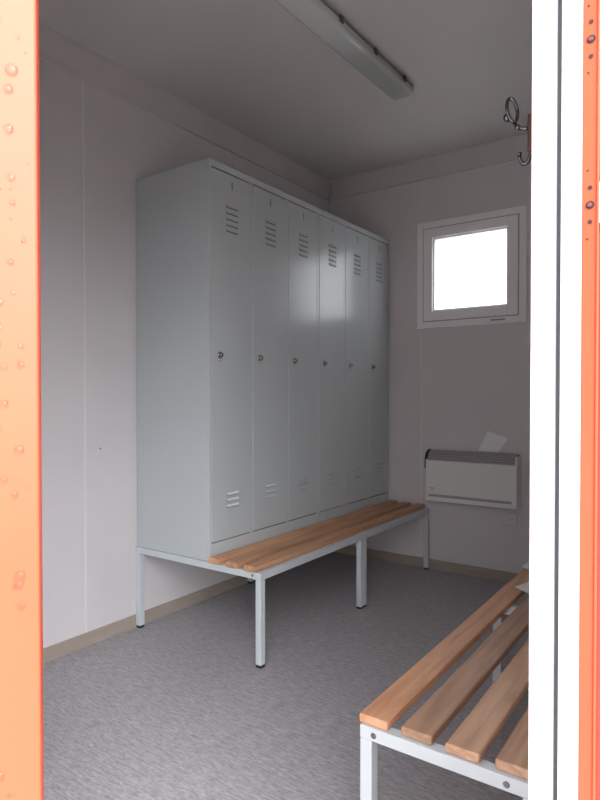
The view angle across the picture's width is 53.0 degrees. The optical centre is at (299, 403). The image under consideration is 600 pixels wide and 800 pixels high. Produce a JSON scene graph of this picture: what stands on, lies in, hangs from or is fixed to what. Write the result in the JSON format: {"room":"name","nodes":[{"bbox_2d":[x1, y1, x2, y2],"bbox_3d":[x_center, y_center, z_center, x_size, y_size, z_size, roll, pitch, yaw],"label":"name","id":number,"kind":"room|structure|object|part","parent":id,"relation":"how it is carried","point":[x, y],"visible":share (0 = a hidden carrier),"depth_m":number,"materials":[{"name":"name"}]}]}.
{"room":"changing room","nodes":[
{"label":"changing room","id":0,"kind":"room"},
{"bbox_2d":[39,58,328,647],"bbox_3d":[-0.711,-0.246,3.175,0.081,2.700,3.265,1,1,35],"label":"wall","id":1,"kind":"structure","parent":0,"point":[95,144],"depth_m":2.77,"materials":[{"name":"paint"}]},
{"bbox_2d":[43,547,321,663],"bbox_3d":[-0.684,1.072,3.163,0.005,0.064,3.125,1,1,35],"label":"baseboard","id":2,"kind":"structure","parent":1,"relation":"attached to","point":[55,651],"depth_m":2.96,"materials":[{"name":"beige wood"}]},
{"bbox_2d":[39,22,330,200],"bbox_3d":[-0.673,-1.531,3.117,0.034,0.130,3.125,1,1,35],"label":"trim","id":3,"kind":"structure","parent":1,"relation":"attached to","point":[55,48],"depth_m":3.08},
{"bbox_2d":[39,0,531,180],"bbox_3d":[0.262,-1.626,2.471,2.460,0.080,3.265,1,1,35],"label":"ceiling","id":4,"kind":"structure","parent":0,"point":[252,66],"depth_m":2.83,"materials":[{"name":"paint"}]},
{"bbox_2d":[275,0,413,99],"bbox_3d":[0.121,-1.555,2.483,0.124,0.062,1.340,1,1,36],"label":"ceiling light","id":5,"kind":"object","parent":4,"relation":"attached to","point":[317,16],"visible":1,"depth_m":2.57,"materials":[{"name":"grey plastic"}]},
{"bbox_2d":[43,552,528,799],"bbox_3d":[0.262,1.153,2.512,2.460,0.080,3.265,1,1,35],"label":"floor","id":6,"kind":"structure","parent":0,"point":[178,705],"depth_m":2.33,"materials":[{"name":"plastic"}]},
{"bbox_2d":[136,523,363,668],"bbox_3d":[-0.237,0.891,3.104,0.792,0.428,0.892,1,1,35],"label":"bench","id":7,"kind":"object","parent":6,"relation":"on","point":[255,557],"visible":0.91,"depth_m":2.84,"materials":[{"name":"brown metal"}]},
{"bbox_3d":[-0.791,0.915,2.978,0.030,0.360,0.030,1,1,35],"label":"leg","id":8,"kind":"part","parent":7,"relation":"part of","materials":[{"name":"white metal"}]},
{"bbox_2d":[136,158,317,560],"bbox_3d":[-0.345,-0.199,3.178,0.512,1.800,0.879,1,1,35],"label":"locker","id":9,"kind":"object","parent":7,"relation":"on","point":[227,259],"visible":0.97,"depth_m":2.88,"materials":[{"name":"grey metal"}]},
{"bbox_3d":[-0.319,-0.216,2.804,0.019,1.682,0.268,1,1,35],"label":"door","id":10,"kind":"part","parent":9,"relation":"part of","materials":[{"name":"grey paint"}]},
{"bbox_3d":[-0.152,-0.220,3.042,0.019,1.682,0.272,1,1,35],"label":"door","id":11,"kind":"part","parent":9,"relation":"part of","materials":[{"name":"grey paint"}]},
{"bbox_3d":[0.015,-0.223,3.280,0.019,1.682,0.268,1,1,35],"label":"door","id":12,"kind":"part","parent":9,"relation":"part of","materials":[{"name":"grey paint"}]},
{"bbox_3d":[-0.234,0.720,3.105,0.792,0.033,0.883,1,1,35],"label":"frame","id":13,"kind":"part","parent":7,"relation":"part of","materials":[{"name":"white metal"}]},
{"bbox_3d":[-0.168,0.921,2.540,0.030,0.360,0.030,1,1,35],"label":"leg","id":14,"kind":"part","parent":7,"relation":"part of","materials":[{"name":"white metal"}]},
{"bbox_3d":[0.323,0.911,3.239,0.030,0.360,0.030,1,1,35],"label":"leg","id":15,"kind":"part","parent":7,"relation":"part of","materials":[{"name":"white metal"}]},
{"bbox_2d":[254,500,428,606],"bbox_3d":[0.274,0.880,3.831,0.792,0.428,0.892,1,1,35],"label":"bench","id":16,"kind":"object","parent":6,"relation":"on","point":[364,519],"visible":0.48,"depth_m":3.63,"materials":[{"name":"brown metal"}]},
{"bbox_2d":[318,208,388,522],"bbox_3d":[0.161,-0.209,3.898,0.512,1.800,0.879,1,1,35],"label":"locker","id":17,"kind":"object","parent":16,"relation":"on","point":[353,261],"visible":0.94,"depth_m":3.70,"materials":[{"name":"grey metal"}]},
{"bbox_3d":[0.187,-0.227,3.524,0.019,1.682,0.268,1,1,35],"label":"door","id":18,"kind":"part","parent":17,"relation":"part of","materials":[{"name":"grey paint"}]},
{"bbox_3d":[0.354,-0.230,3.762,0.019,1.682,0.272,1,1,35],"label":"door","id":19,"kind":"part","parent":17,"relation":"part of","materials":[{"name":"grey paint"}]},
{"bbox_3d":[0.521,-0.234,4.001,0.019,1.682,0.268,1,1,35],"label":"door","id":20,"kind":"part","parent":17,"relation":"part of","materials":[{"name":"grey paint"}]},
{"bbox_3d":[0.343,0.910,3.267,0.030,0.360,0.030,1,1,35],"label":"leg","id":21,"kind":"part","parent":16,"relation":"part of","materials":[{"name":"white metal"}]},
{"bbox_3d":[0.276,0.709,3.832,0.792,0.033,0.883,1,1,35],"label":"frame","id":22,"kind":"part","parent":16,"relation":"part of","materials":[{"name":"white metal"}]},
{"bbox_3d":[0.833,0.900,3.965,0.030,0.360,0.030,1,1,35],"label":"leg","id":23,"kind":"part","parent":16,"relation":"part of","materials":[{"name":"white metal"}]},
{"bbox_2d":[359,97,531,799],"bbox_3d":[0.865,0.249,2.037,0.423,1.742,1.958,1,1,35],"label":"bench","id":24,"kind":"object","parent":6,"relation":"on","point":[463,753],"visible":0.33,"depth_m":1.39,"materials":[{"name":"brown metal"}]},
{"bbox_3d":[0.156,0.937,1.369,0.030,0.363,0.030,1,1,35],"label":"leg","id":25,"kind":"part","parent":24,"relation":"part of","materials":[{"name":"white metal"}]},
{"bbox_3d":[0.856,0.847,2.054,0.387,0.265,1.956,1,1,35],"label":"frame","id":26,"kind":"part","parent":24,"relation":"part of","materials":[{"name":"white metal"}]},
{"bbox_3d":[0.710,0.925,2.157,0.030,0.363,0.030,1,1,35],"label":"leg","id":27,"kind":"part","parent":24,"relation":"part of","materials":[{"name":"white metal"}]},
{"bbox_2d":[515,582,528,592],"bbox_3d":[0.926,0.685,2.232,0.254,0.011,0.188,-1,1,-37],"label":"paper sheet","id":28,"kind":"object","parent":24,"relation":"on","point":[524,587],"visible":0.11,"depth_m":2.25,"materials":[{"name":"white paper"}]},
{"bbox_2d":[521,562,528,568],"bbox_3d":[1.034,0.674,2.498,0.159,0.024,0.254,1,1,37],"label":"paper sheet","id":29,"kind":"object","parent":24,"relation":"on","point":[526,565],"visible":0.09,"depth_m":2.47,"materials":[{"name":"white paper"}]},
{"bbox_3d":[1.003,-0.526,1.933,0.028,0.072,1.951,1,1,35],"label":"coat rail","id":30,"kind":"part","parent":24,"relation":"part of","materials":[{"name":"brown wood"}]},
{"bbox_2d":[329,157,531,572],"bbox_3d":[1.177,-0.256,3.794,2.300,2.700,0.082,1,1,35],"label":"wall","id":31,"kind":"structure","parent":0,"point":[449,387],"depth_m":3.90,"materials":[{"name":"paint"}]},
{"bbox_2d":[331,543,518,581],"bbox_3d":[1.152,1.063,3.780,2.292,0.064,0.005,1,1,35],"label":"baseboard","id":32,"kind":"structure","parent":31,"relation":"attached to","point":[487,573],"depth_m":3.94,"materials":[{"name":"beige wood"}]},
{"bbox_2d":[330,133,528,199],"bbox_3d":[1.143,-1.540,3.730,2.234,0.130,0.034,1,1,35],"label":"trim","id":33,"kind":"structure","parent":31,"relation":"attached to","point":[503,150],"depth_m":3.92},
{"bbox_2d":[417,205,526,328],"bbox_3d":[1.086,-0.842,3.828,0.703,0.697,0.116,1,1,35],"label":"window","id":34,"kind":"structure","parent":31,"relation":"in","point":[513,220],"depth_m":3.78,"materials":[{"name":"white plastic"}]},
{"bbox_2d":[424,449,520,509],"bbox_3d":[1.072,0.465,3.771,0.584,0.328,0.096,1,1,35],"label":"heater","id":35,"kind":"object","parent":31,"relation":"attached to","point":[485,479],"visible":1,"depth_m":3.72,"materials":[{"name":"white painted metal"},{"name":"dark plastic"}]},
{"bbox_2d":[428,493,511,504],"bbox_3d":[1.046,0.591,3.736,0.526,0.017,0.006,1,1,35],"label":"outlet","id":36,"kind":"object","parent":35,"relation":"attached to","point":[465,498],"depth_m":3.73,"materials":[{"name":"grey metal"}]},
{"bbox_2d":[427,449,518,465],"bbox_3d":[1.073,0.340,3.768,0.555,0.074,0.089,1,1,35],"label":"grille","id":37,"kind":"object","parent":35,"relation":"attached to","point":[434,457],"depth_m":3.75,"materials":[{"name":"grey metal"}]},
{"bbox_2d":[478,431,507,451],"bbox_3d":[1.195,0.235,3.727,0.185,0.129,0.011,1,1,35],"label":"leaflet","id":38,"kind":"object","parent":35,"relation":"on","point":[492,442],"visible":1,"depth_m":3.73,"materials":[{"name":"white paper"}]},
{"bbox_2d":[505,513,516,525],"bbox_3d":[1.289,0.706,3.675,0.070,0.070,0.010,1,1,35],"label":"wall socket","id":39,"kind":"object","parent":31,"relation":"attached to","point":[510,519],"visible":1,"depth_m":3.67,"materials":[{"name":"plastic"}]},
{"bbox_3d":[-0.658,-0.217,1.181,2.460,2.860,0.058,1,1,35],"label":"wall","id":40,"kind":"structure","parent":0,"visible":0},
{"bbox_2d":[0,0,599,799],"bbox_3d":[-0.432,0.132,0.871,1.562,2.110,0.600,0,1,6],"label":"door frame","id":41,"kind":"structure","parent":40,"relation":"in","point":[564,532],"depth_m":0.54,"materials":[{"name":"orange metal"}]},
{"bbox_3d":[-0.134,0.108,0.819,0.960,2.060,0.067,1,1,35],"label":"frame","id":42,"kind":"part","parent":41,"relation":"part of","materials":[{"name":"white metal"}]},
{"bbox_3d":[0.257,-0.169,0.500,0.014,0.034,0.002,1,1,35],"label":"strike plate","id":43,"kind":"part","parent":41,"relation":"part of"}
]}

